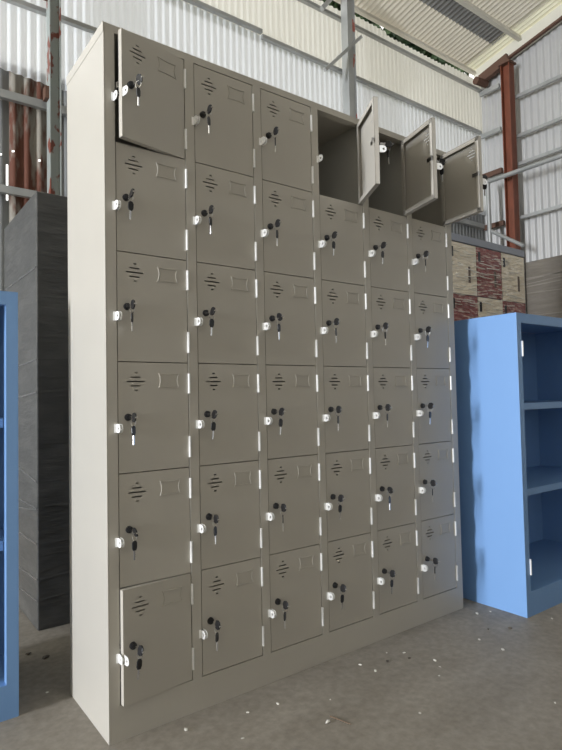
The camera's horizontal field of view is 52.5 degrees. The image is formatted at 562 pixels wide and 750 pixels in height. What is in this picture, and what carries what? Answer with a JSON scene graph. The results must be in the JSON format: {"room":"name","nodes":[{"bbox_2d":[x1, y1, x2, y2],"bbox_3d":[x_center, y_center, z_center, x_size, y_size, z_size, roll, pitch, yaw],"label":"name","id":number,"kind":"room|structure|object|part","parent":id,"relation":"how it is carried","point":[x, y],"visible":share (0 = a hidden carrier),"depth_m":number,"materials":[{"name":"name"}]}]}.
{"room":"warehouse","nodes":[
{"label":"warehouse","id":0,"kind":"room"},
{"bbox_2d":[0,0,486,290],"bbox_3d":[-5.332,-1.704,2.285,21.050,5.665,0.067,1,-3,-37],"label":"wall","id":1,"kind":"structure","parent":0,"point":[183,26],"depth_m":6.02,"materials":[{"name":"white metal"}]},
{"bbox_2d":[0,184,44,198],"bbox_3d":[-2.944,-1.480,3.974,4.900,0.061,0.044,1,-3,-37],"label":"trim","id":2,"kind":"structure","parent":1,"relation":"attached to","point":[4,189],"depth_m":4.57,"materials":[{"name":"grey metal"}]},
{"bbox_2d":[1,0,96,33],"bbox_3d":[-2.976,-3.049,4.036,4.900,0.040,0.044,1,-3,-37],"label":"trim","id":3,"kind":"structure","parent":1,"relation":"attached to","point":[23,4],"depth_m":4.78,"materials":[{"name":"grey metal"}]},
{"bbox_2d":[183,0,262,34],"bbox_3d":[-2.581,-3.714,4.367,5.920,0.040,0.044,1,-3,-37],"label":"trim","id":4,"kind":"structure","parent":1,"relation":"attached to","point":[202,5],"depth_m":5.85,"materials":[{"name":"grey metal"}]},
{"bbox_2d":[0,88,484,229],"bbox_3d":[-0.957,-2.232,5.499,9.900,0.066,0.044,1,-3,-37],"label":"trim","id":5,"kind":"structure","parent":1,"relation":"attached to","point":[6,95],"depth_m":4.67,"materials":[{"name":"grey metal"}]},
{"bbox_2d":[261,34,481,134],"bbox_3d":[1.387,-3.629,7.326,3.980,0.040,0.044,1,-3,-37],"label":"trim","id":6,"kind":"structure","parent":1,"relation":"attached to","point":[264,37],"depth_m":7.11,"materials":[{"name":"grey metal"}]},
{"bbox_2d":[297,0,481,92],"bbox_3d":[-0.979,-4.294,5.596,9.950,0.040,0.044,1,-3,-37],"label":"trim","id":7,"kind":"structure","parent":1,"relation":"attached to","point":[309,3],"depth_m":7.42,"materials":[{"name":"grey metal"}]},
{"bbox_2d":[333,0,476,75],"bbox_3d":[-0.608,-4.602,5.989,9.010,0.046,0.060,1,-3,-37],"label":"trim","id":8,"kind":"structure","parent":1,"relation":"attached to","point":[358,10],"depth_m":7.75,"materials":[{"name":"beige paint"}]},
{"bbox_2d":[473,76,488,87],"bbox_3d":[2.976,-4.359,8.490,0.236,0.120,0.110,0,-3,-32],"label":"stub","id":9,"kind":"object","parent":1,"relation":"attached to","point":[478,81],"visible":1,"depth_m":8.45,"materials":[{"name":"brown metal"}]},
{"bbox_2d":[479,83,499,96],"bbox_3d":[3.081,-4.204,8.423,0.040,0.060,0.320,1,-3,-37],"label":"trim","id":10,"kind":"structure","parent":1,"relation":"attached to","point":[497,86],"depth_m":8.40,"materials":[{"name":"grey metal"}]},
{"bbox_2d":[481,127,501,138],"bbox_3d":[3.094,-3.564,8.398,0.040,0.060,0.320,1,-3,-37],"label":"trim","id":11,"kind":"structure","parent":1,"relation":"attached to","point":[498,129],"depth_m":8.38,"materials":[{"name":"grey metal"}]},
{"bbox_2d":[482,167,502,177],"bbox_3d":[3.103,-2.955,8.370,0.050,0.070,0.320,1,-3,-37],"label":"trim","id":12,"kind":"structure","parent":1,"relation":"attached to","point":[498,171],"depth_m":8.32,"materials":[{"name":"brown metal"}]},
{"bbox_2d":[484,220,504,230],"bbox_3d":[3.119,-2.186,8.340,0.050,0.070,0.320,1,-3,-37],"label":"trim","id":13,"kind":"structure","parent":1,"relation":"attached to","point":[499,223],"depth_m":8.27,"materials":[{"name":"brown metal"}]},
{"bbox_2d":[0,598,561,749],"bbox_3d":[-1.899,0.935,-2.430,21.350,0.120,11.750,1,-3,-37],"label":"floor","id":14,"kind":"structure","parent":0,"point":[484,696],"depth_m":1.75,"materials":[{"name":"concrete"}]},
{"bbox_2d":[0,291,18,721],"bbox_3d":[-1.279,0.387,1.621,0.900,1.270,0.420,1,-3,-37],"label":"cabinet","id":15,"kind":"object","parent":14,"relation":"on","point":[9,525],"visible":1,"depth_m":1.72,"materials":[{"name":"blue metal"}]},
{"bbox_2d":[0,417,3,427],"bbox_3d":[-1.292,0.151,1.642,0.890,0.028,0.383,1,-3,-37],"label":"shelf","id":16,"kind":"object","parent":15,"relation":"attached to","point":[1,418],"depth_m":1.73,"materials":[{"name":"blue metal"}]},
{"bbox_2d":[0,528,3,550],"bbox_3d":[-1.285,0.521,1.627,0.890,0.028,0.383,1,-3,-37],"label":"shelf","id":17,"kind":"object","parent":15,"relation":"attached to","point":[1,529],"depth_m":1.76,"materials":[{"name":"blue metal"}]},
{"bbox_3d":[-1.175,-0.234,1.489,0.894,0.039,0.030,1,-3,-37],"label":"rail","id":18,"kind":"part","parent":15,"relation":"part of","materials":[{"name":"blue metal"}]},
{"bbox_2d":[4,191,69,630],"bbox_3d":[-0.838,0.152,2.882,0.907,1.820,0.643,1,-3,-37],"label":"tall cabinet","id":19,"kind":"object","parent":14,"relation":"on","point":[36,238],"visible":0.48,"depth_m":2.41,"materials":[{"name":"grey"}]},
{"bbox_2d":[43,0,61,195],"bbox_3d":[-1.888,-1.699,4.634,0.230,5.700,0.125,1,-3,-37],"label":"steel column","id":20,"kind":"structure","parent":14,"relation":"on","point":[52,90],"depth_m":4.67,"materials":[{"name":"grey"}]},
{"bbox_2d":[66,21,487,744],"bbox_3d":[0.105,0.006,2.102,1.573,2.011,0.566,1,-3,-37],"label":"cabinet","id":21,"kind":"object","parent":14,"relation":"on","point":[264,489],"visible":1,"depth_m":1.86,"materials":[{"name":"grey metal"}]},
{"bbox_3d":[-0.588,0.005,1.721,0.004,2.011,0.347,1,-3,-37],"label":"panel","id":22,"kind":"part","parent":21,"relation":"part of","materials":[{"name":"white metal"}]},
{"bbox_3d":[-0.479,-0.037,1.603,0.028,1.892,0.024,1,-3,-37],"label":"post","id":23,"kind":"part","parent":21,"relation":"part of","materials":[{"name":"grey metal"}]},
{"bbox_2d":[125,156,141,173],"bbox_3d":[-0.497,-0.647,1.835,0.265,0.016,0.320,1,-3,-37],"label":"vent","id":24,"kind":"object","parent":21,"relation":"attached to","point":[132,156],"depth_m":1.79,"materials":[{"name":"grey metal"}]},
{"bbox_2d":[126,263,142,280],"bbox_3d":[-0.491,-0.333,1.823,0.265,0.016,0.320,1,-3,-37],"label":"vent","id":25,"kind":"object","parent":21,"relation":"attached to","point":[133,263],"depth_m":1.87,"materials":[{"name":"grey metal"}]},
{"bbox_3d":[-0.386,-0.509,1.695,0.218,0.312,0.017,1,-3,-37],"label":"door","id":26,"kind":"part","parent":21,"relation":"part of","materials":[{"name":"grey metal"}]},
{"bbox_3d":[-0.381,-0.824,1.691,0.017,0.312,0.218,-3,-3,43],"label":"door","id":27,"kind":"part","parent":21,"relation":"part of","materials":[{"name":"grey metal"}]},
{"bbox_3d":[-0.380,-0.194,1.683,0.218,0.312,0.017,1,-3,-37],"label":"door","id":28,"kind":"part","parent":21,"relation":"part of","materials":[{"name":"grey metal"}]},
{"bbox_3d":[-0.373,0.121,1.670,0.218,0.312,0.017,1,-3,-37],"label":"door","id":29,"kind":"part","parent":21,"relation":"part of","materials":[{"name":"grey metal"}]},
{"bbox_3d":[-0.367,0.435,1.658,0.218,0.312,0.017,1,-3,-37],"label":"door","id":30,"kind":"part","parent":21,"relation":"part of","materials":[{"name":"grey metal"}]},
{"bbox_3d":[-0.355,0.750,1.637,0.218,0.312,0.017,1,-3,-42],"label":"door","id":31,"kind":"part","parent":21,"relation":"part of","materials":[{"name":"grey metal"}]},
{"bbox_3d":[-0.062,0.021,2.327,1.564,2.007,0.004,1,-3,-37],"label":"panel","id":32,"kind":"part","parent":21,"relation":"part of","materials":[{"name":"grey metal"}]},
{"bbox_3d":[-0.276,-0.035,1.755,0.032,1.892,0.024,1,-3,-37],"label":"post","id":33,"kind":"part","parent":21,"relation":"part of","materials":[{"name":"grey metal"}]},
{"bbox_2d":[203,175,216,191],"bbox_3d":[-0.288,-0.645,1.991,0.252,0.016,0.320,1,-3,-37],"label":"vent","id":34,"kind":"object","parent":21,"relation":"attached to","point":[209,175],"depth_m":1.95,"materials":[{"name":"grey metal"}]},
{"bbox_2d":[204,273,218,286],"bbox_3d":[-0.281,-0.331,1.979,0.252,0.016,0.320,1,-3,-37],"label":"vent","id":35,"kind":"object","parent":21,"relation":"attached to","point":[211,273],"depth_m":2.04,"materials":[{"name":"grey metal"}]},
{"bbox_3d":[-0.188,-0.822,1.860,0.218,0.312,0.017,1,-3,-37],"label":"door","id":36,"kind":"part","parent":21,"relation":"part of","materials":[{"name":"grey metal"}]},
{"bbox_3d":[-0.182,-0.507,1.848,0.218,0.312,0.017,1,-3,-37],"label":"door","id":37,"kind":"part","parent":21,"relation":"part of","materials":[{"name":"grey metal"}]},
{"bbox_3d":[-0.175,-0.192,1.835,0.218,0.312,0.017,1,-3,-37],"label":"door","id":38,"kind":"part","parent":21,"relation":"part of","materials":[{"name":"grey metal"}]},
{"bbox_3d":[-0.169,0.123,1.823,0.218,0.312,0.017,1,-3,-37],"label":"door","id":39,"kind":"part","parent":21,"relation":"part of","materials":[{"name":"grey metal"}]},
{"bbox_3d":[-0.163,0.437,1.810,0.218,0.312,0.017,1,-3,-37],"label":"door","id":40,"kind":"part","parent":21,"relation":"part of","materials":[{"name":"grey metal"}]},
{"bbox_3d":[-0.156,0.752,1.798,0.218,0.312,0.017,1,-3,-37],"label":"door","id":41,"kind":"part","parent":21,"relation":"part of","materials":[{"name":"grey metal"}]},
{"bbox_3d":[-0.071,-0.034,1.907,0.032,1.892,0.024,1,-3,-37],"label":"post","id":42,"kind":"part","parent":21,"relation":"part of","materials":[{"name":"grey metal"}]},
{"bbox_3d":[0.115,-0.987,2.102,1.564,0.020,0.030,1,-3,-37],"label":"rail","id":43,"kind":"part","parent":21,"relation":"part of","materials":[{"name":"grey metal"}]},
{"bbox_3d":[0.021,-0.992,2.228,1.564,0.004,0.343,1,-3,-37],"label":"panel","id":44,"kind":"part","parent":21,"relation":"part of","materials":[{"name":"grey metal"}]},
{"bbox_3d":[0.016,-0.820,2.013,0.218,0.312,0.017,1,-3,-37],"label":"door","id":45,"kind":"part","parent":21,"relation":"part of","materials":[{"name":"grey metal"}]},
{"bbox_3d":[0.022,-0.505,2.000,0.218,0.312,0.017,1,-3,-37],"label":"door","id":46,"kind":"part","parent":21,"relation":"part of","materials":[{"name":"grey metal"}]},
{"bbox_3d":[0.029,-0.190,1.988,0.218,0.312,0.017,1,-3,-37],"label":"door","id":47,"kind":"part","parent":21,"relation":"part of","materials":[{"name":"grey metal"}]},
{"bbox_3d":[0.035,0.124,1.975,0.218,0.312,0.017,1,-3,-37],"label":"door","id":48,"kind":"part","parent":21,"relation":"part of","materials":[{"name":"grey metal"}]},
{"bbox_3d":[0.042,0.439,1.963,0.218,0.312,0.017,1,-3,-37],"label":"door","id":49,"kind":"part","parent":21,"relation":"part of","materials":[{"name":"grey metal"}]},
{"bbox_3d":[0.048,0.754,1.950,0.218,0.312,0.017,1,-3,-37],"label":"door","id":50,"kind":"part","parent":21,"relation":"part of","materials":[{"name":"grey metal"}]},
{"bbox_3d":[0.133,-0.032,2.060,0.032,1.892,0.024,1,-3,-37],"label":"post","id":51,"kind":"part","parent":21,"relation":"part of","materials":[{"name":"grey metal"}]},
{"bbox_3d":[0.227,-0.503,2.153,0.218,0.312,0.017,1,-3,-37],"label":"door","id":52,"kind":"part","parent":21,"relation":"part of","materials":[{"name":"grey metal"}]},
{"bbox_3d":[0.233,-0.189,2.140,0.218,0.312,0.017,1,-3,-37],"label":"door","id":53,"kind":"part","parent":21,"relation":"part of","materials":[{"name":"grey metal"}]},
{"bbox_3d":[0.240,0.126,2.128,0.218,0.312,0.017,1,-3,-37],"label":"door","id":54,"kind":"part","parent":21,"relation":"part of","materials":[{"name":"grey metal"}]},
{"bbox_3d":[0.246,0.441,2.115,0.218,0.312,0.017,1,-3,-37],"label":"door","id":55,"kind":"part","parent":21,"relation":"part of","materials":[{"name":"grey metal"}]},
{"bbox_3d":[0.253,0.756,2.103,0.218,0.312,0.017,1,-3,-37],"label":"door","id":56,"kind":"part","parent":21,"relation":"part of","materials":[{"name":"grey metal"}]},
{"bbox_3d":[0.321,-0.822,2.113,0.017,0.312,0.218,-1,-2,-8],"label":"door","id":57,"kind":"part","parent":21,"relation":"part of","materials":[{"name":"grey metal"}]},
{"bbox_3d":[0.337,-0.030,2.212,0.032,1.892,0.024,1,-3,-37],"label":"post","id":58,"kind":"part","parent":21,"relation":"part of","materials":[{"name":"grey metal"}]},
{"bbox_3d":[0.431,-0.501,2.305,0.218,0.312,0.017,1,-3,-37],"label":"door","id":59,"kind":"part","parent":21,"relation":"part of","materials":[{"name":"grey metal"}]},
{"bbox_3d":[0.438,-0.187,2.293,0.218,0.312,0.017,1,-3,-37],"label":"door","id":60,"kind":"part","parent":21,"relation":"part of","materials":[{"name":"grey metal"}]},
{"bbox_3d":[0.444,0.128,2.280,0.218,0.312,0.017,1,-3,-37],"label":"door","id":61,"kind":"part","parent":21,"relation":"part of","materials":[{"name":"grey metal"}]},
{"bbox_3d":[0.451,0.443,2.268,0.218,0.312,0.017,1,-3,-37],"label":"door","id":62,"kind":"part","parent":21,"relation":"part of","materials":[{"name":"grey metal"}]},
{"bbox_3d":[0.457,0.757,2.255,0.218,0.312,0.017,1,-3,-37],"label":"door","id":63,"kind":"part","parent":21,"relation":"part of","materials":[{"name":"grey metal"}]},
{"bbox_3d":[0.542,-0.028,2.365,0.032,1.892,0.024,1,-3,-37],"label":"post","id":64,"kind":"part","parent":21,"relation":"part of","materials":[{"name":"grey metal"}]},
{"bbox_3d":[0.547,-0.820,2.269,0.017,0.312,0.218,0,-2,-20],"label":"door","id":65,"kind":"part","parent":21,"relation":"part of","materials":[{"name":"grey metal"}]},
{"bbox_3d":[0.636,-0.499,2.458,0.218,0.312,0.017,1,-3,-37],"label":"door","id":66,"kind":"part","parent":21,"relation":"part of","materials":[{"name":"grey metal"}]},
{"bbox_3d":[0.642,-0.185,2.445,0.218,0.312,0.017,1,-3,-37],"label":"door","id":67,"kind":"part","parent":21,"relation":"part of","materials":[{"name":"grey metal"}]},
{"bbox_3d":[0.648,0.130,2.433,0.218,0.312,0.017,1,-3,-37],"label":"door","id":68,"kind":"part","parent":21,"relation":"part of","materials":[{"name":"grey metal"}]},
{"bbox_3d":[0.655,0.445,2.420,0.218,0.312,0.017,1,-3,-37],"label":"door","id":69,"kind":"part","parent":21,"relation":"part of","materials":[{"name":"grey metal"}]},
{"bbox_3d":[0.669,0.017,2.659,0.004,2.011,0.347,1,-3,-37],"label":"panel","id":70,"kind":"part","parent":21,"relation":"part of","materials":[{"name":"grey metal"}]},
{"bbox_3d":[0.661,0.759,2.408,0.218,0.312,0.017,1,-3,-37],"label":"door","id":71,"kind":"part","parent":21,"relation":"part of","materials":[{"name":"grey metal"}]},
{"bbox_3d":[0.748,-0.026,2.519,0.037,1.892,0.024,1,-3,-37],"label":"post","id":72,"kind":"part","parent":21,"relation":"part of","materials":[{"name":"grey metal"}]},
{"bbox_3d":[0.766,-0.819,2.426,0.017,0.312,0.218,0,-3,-28],"label":"door","id":73,"kind":"part","parent":21,"relation":"part of","materials":[{"name":"grey metal"}]},
{"bbox_2d":[341,0,356,117],"bbox_3d":[0.848,-1.699,6.686,0.180,5.750,0.170,1,-3,-37],"label":"steel column","id":74,"kind":"structure","parent":14,"relation":"on","point":[347,6],"depth_m":6.73,"materials":[{"name":"grey metal"}]},
{"bbox_2d":[320,0,332,10],"bbox_3d":[0.585,-4.402,6.670,0.302,0.352,0.050,0,-3,-28],"label":"bar","id":75,"kind":"object","parent":74,"relation":"attached to","point":[326,3],"visible":1,"depth_m":6.60,"materials":[{"name":"grey metal"}]},
{"bbox_2d":[323,35,362,71],"bbox_3d":[0.724,-3.727,6.598,0.611,0.624,0.035,1,-3,-37],"label":"bar","id":76,"kind":"object","parent":74,"relation":"attached to","point":[360,37],"visible":1,"depth_m":6.57,"materials":[{"name":"grey metal"}]},
{"bbox_2d":[451,232,525,332],"bbox_3d":[1.221,0.071,4.043,1.206,1.990,0.459,1,-3,-37],"label":"locker","id":77,"kind":"object","parent":14,"relation":"on","point":[488,277],"visible":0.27,"depth_m":3.95,"materials":[{"name":"multicoloured wood"}]},
{"bbox_3d":[1.215,-0.709,3.809,0.292,0.340,0.012,1,-3,-37],"label":"door","id":78,"kind":"part","parent":77,"relation":"part of","materials":[{"name":"beige wood"}]},
{"bbox_3d":[1.222,-0.364,3.796,0.292,0.340,0.012,1,-3,-37],"label":"door","id":79,"kind":"part","parent":77,"relation":"part of","materials":[{"name":"red wood"}]},
{"bbox_2d":[468,267,470,282],"bbox_3d":[1.269,-0.674,3.838,0.022,0.110,0.003,1,-3,-37],"label":"handle","id":80,"kind":"object","parent":77,"relation":"attached to","point":[469,268],"depth_m":3.84,"materials":[{"name":"brown metal"}]},
{"bbox_3d":[1.200,-0.898,4.082,1.206,0.050,0.457,1,-3,-37],"label":"panel","id":81,"kind":"part","parent":77,"relation":"part of","materials":[{"name":"grey metal"}]},
{"bbox_3d":[1.455,-0.707,3.989,0.292,0.340,0.012,1,-3,-37],"label":"door","id":82,"kind":"part","parent":77,"relation":"part of","materials":[{"name":"red wood"}]},
{"bbox_3d":[1.462,-0.362,3.975,0.292,0.340,0.012,1,-3,-37],"label":"door","id":83,"kind":"part","parent":77,"relation":"part of","materials":[{"name":"beige wood"}]},
{"bbox_3d":[1.696,-0.705,4.168,0.292,0.340,0.012,1,-3,-37],"label":"door","id":84,"kind":"part","parent":77,"relation":"part of","materials":[{"name":"beige wood"}]},
{"bbox_3d":[1.703,-0.360,4.154,0.292,0.340,0.012,1,-3,-37],"label":"door","id":85,"kind":"part","parent":77,"relation":"part of","materials":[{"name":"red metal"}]},
{"bbox_2d":[517,276,519,291],"bbox_3d":[1.750,-0.670,4.197,0.022,0.110,0.003,1,-3,-37],"label":"handle","id":86,"kind":"object","parent":77,"relation":"attached to","point":[518,277],"depth_m":4.19,"materials":[{"name":"brown metal"}]},
{"bbox_2d":[454,312,561,617],"bbox_3d":[1.241,0.382,2.813,0.900,1.270,0.426,1,-3,-37],"label":"cabinet","id":87,"kind":"object","parent":14,"relation":"on","point":[509,380],"visible":0.76,"depth_m":2.53,"materials":[{"name":"blue metal"}]},
{"bbox_3d":[0.879,0.379,2.547,0.003,1.270,0.420,1,-3,-37],"label":"panel","id":88,"kind":"part","parent":87,"relation":"part of","materials":[{"name":"blue metal"}]},
{"bbox_3d":[1.114,0.393,2.982,0.894,1.267,0.003,1,-3,-37],"label":"panel","id":89,"kind":"part","parent":87,"relation":"part of","materials":[{"name":"blue metal"}]},
{"bbox_3d":[1.343,-0.238,2.683,0.894,0.039,0.030,1,-3,-37],"label":"rail","id":90,"kind":"part","parent":87,"relation":"part of","materials":[{"name":"blue metal"}]},
{"bbox_3d":[1.227,-0.251,2.839,0.894,0.003,0.417,1,-3,-37],"label":"panel","id":91,"kind":"part","parent":87,"relation":"part of","materials":[{"name":"blue metal"}]},
{"bbox_2d":[524,400,561,409],"bbox_3d":[1.225,0.147,2.836,0.890,0.028,0.383,1,-3,-37],"label":"shelf","id":92,"kind":"object","parent":87,"relation":"attached to","point":[528,404],"depth_m":2.60,"materials":[{"name":"blue metal"}]},
{"bbox_2d":[526,465,561,495],"bbox_3d":[1.233,0.517,2.822,0.890,0.028,0.383,1,-3,-37],"label":"shelf","id":93,"kind":"object","parent":87,"relation":"attached to","point":[540,478],"depth_m":2.75,"materials":[{"name":"blue metal"}]},
{"bbox_3d":[1.598,0.386,3.084,0.003,1.270,0.420,1,-3,-37],"label":"panel","id":94,"kind":"part","parent":87,"relation":"part of","materials":[{"name":"blue metal"}]},
{"bbox_2d":[497,59,520,249],"bbox_3d":[3.253,-1.615,7.960,0.200,5.585,0.200,1,-3,-37],"label":"steel column","id":95,"kind":"structure","parent":14,"relation":"on","point":[506,67],"depth_m":8.01,"materials":[{"name":"brown metal"}]},
{"bbox_3d":[3.197,-4.393,8.070,0.180,0.025,0.180,1,-3,-37],"label":"cap plate","id":96,"kind":"part","parent":95,"relation":"part of","materials":[{"name":"brown metal"}]},
{"bbox_2d":[485,153,561,246],"bbox_3d":[5.114,-0.952,5.159,0.062,3.962,7.250,1,-3,-37],"label":"frame","id":97,"kind":"object","parent":14,"relation":"on","point":[490,231],"visible":0.55,"depth_m":7.87,"materials":[{"name":"grey metal"}]},
{"bbox_3d":[2.977,-0.779,8.020,0.058,3.930,0.060,1,-3,-37],"label":"post","id":98,"kind":"part","parent":97,"relation":"part of","materials":[{"name":"grey metal"}]},
{"bbox_3d":[5.074,-2.899,5.236,0.062,0.064,7.250,1,-3,-37],"label":"rail","id":99,"kind":"part","parent":97,"relation":"part of","materials":[{"name":"grey metal"}]},
{"bbox_2d":[525,255,561,333],"bbox_3d":[2.578,0.080,4.046,0.940,1.916,1.194,1,-3,-37],"label":"tall cabinet","id":100,"kind":"object","parent":14,"relation":"on","point":[543,277],"visible":0.26,"depth_m":4.15,"materials":[{"name":"brown"}]},
{"bbox_2d":[354,0,561,69],"bbox_3d":[-2.032,-6.099,-2.075,21.060,2.310,11.460,1,-3,-37],"label":"ceiling","id":101,"kind":"structure","parent":0,"point":[446,26],"depth_m":7.68,"materials":[{"name":"beige metal"}]},
{"bbox_2d":[454,0,521,41],"bbox_3d":[-0.169,-4.777,5.402,9.010,0.056,0.060,1,-3,-37],"label":"beam","id":102,"kind":"structure","parent":101,"relation":"attached to","point":[465,3],"depth_m":7.59,"materials":[{"name":"grey metal"}]},
{"bbox_2d":[481,23,561,313],"bbox_3d":[6.474,-3.083,4.080,0.026,8.080,11.410,1,-3,-37],"label":"wall","id":103,"kind":"structure","parent":0,"point":[539,188],"depth_m":8.00,"materials":[{"name":"white metal"}]},
{"bbox_2d":[478,53,508,80],"bbox_3d":[3.129,-4.483,8.362,0.080,0.238,0.491,1,-3,-37],"label":"trim","id":104,"kind":"structure","parent":103,"relation":"attached to","point":[491,71],"depth_m":8.35,"materials":[{"name":"brown metal"}]},
{"bbox_2d":[474,4,561,77],"bbox_3d":[6.327,-5.897,4.194,0.100,2.431,11.353,1,-3,-37],"label":"trim","id":105,"kind":"structure","parent":103,"relation":"attached to","point":[556,13],"depth_m":7.96,"materials":[{"name":"beige paint"}]},
{"bbox_2d":[508,16,561,58],"bbox_3d":[6.462,-5.863,3.930,0.050,2.177,10.746,1,-3,-37],"label":"trim","id":106,"kind":"structure","parent":103,"relation":"attached to","point":[559,19],"depth_m":7.86,"materials":[{"name":"brown metal"}]},
{"bbox_2d":[515,74,561,99],"bbox_3d":[5.920,-4.127,4.617,0.040,0.044,8.840,1,-3,-37],"label":"trim","id":107,"kind":"structure","parent":103,"relation":"attached to","point":[559,76],"depth_m":7.80,"materials":[{"name":"grey metal"}]},
{"bbox_2d":[516,116,561,138],"bbox_3d":[5.932,-3.562,4.595,0.040,0.044,8.840,1,-3,-37],"label":"trim","id":108,"kind":"structure","parent":103,"relation":"attached to","point":[558,119],"depth_m":7.79,"materials":[{"name":"grey metal"}]},
{"bbox_2d":[517,146,561,165],"bbox_3d":[5.940,-3.163,4.579,0.040,0.044,8.840,1,-3,-37],"label":"trim","id":109,"kind":"structure","parent":103,"relation":"attached to","point":[558,149],"depth_m":7.78,"materials":[{"name":"grey metal"}]},
{"bbox_2d":[519,204,561,219],"bbox_3d":[5.956,-2.401,4.549,0.040,0.044,8.840,1,-3,-37],"label":"trim","id":110,"kind":"structure","parent":103,"relation":"attached to","point":[556,207],"depth_m":7.76,"materials":[{"name":"grey metal"}]},
{"label":"outside","id":111,"kind":"structure","parent":0,"visible":0},
{"bbox_3d":[-13.671,2.197,19.223,80.000,0.150,35.800,1,-3,-37],"label":"ground","id":112,"kind":"structure","parent":111,"visible":0},
{"bbox_2d":[320,0,390,34],"bbox_3d":[0.906,-3.778,10.616,3.139,10.512,2.810,0,-3,-29],"label":"tree","id":113,"kind":"object","parent":112,"relation":"on","point":[334,4],"visible":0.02,"depth_m":10.04,"materials":[{"name":"green plant"}]},
{"bbox_2d":[383,28,468,75],"bbox_3d":[3.493,-3.732,12.798,2.392,10.486,3.203,-3,-3,36],"label":"tree","id":114,"kind":"object","parent":112,"relation":"on","point":[394,36],"visible":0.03,"depth_m":11.96,"materials":[{"name":"green plant"}]}
]}

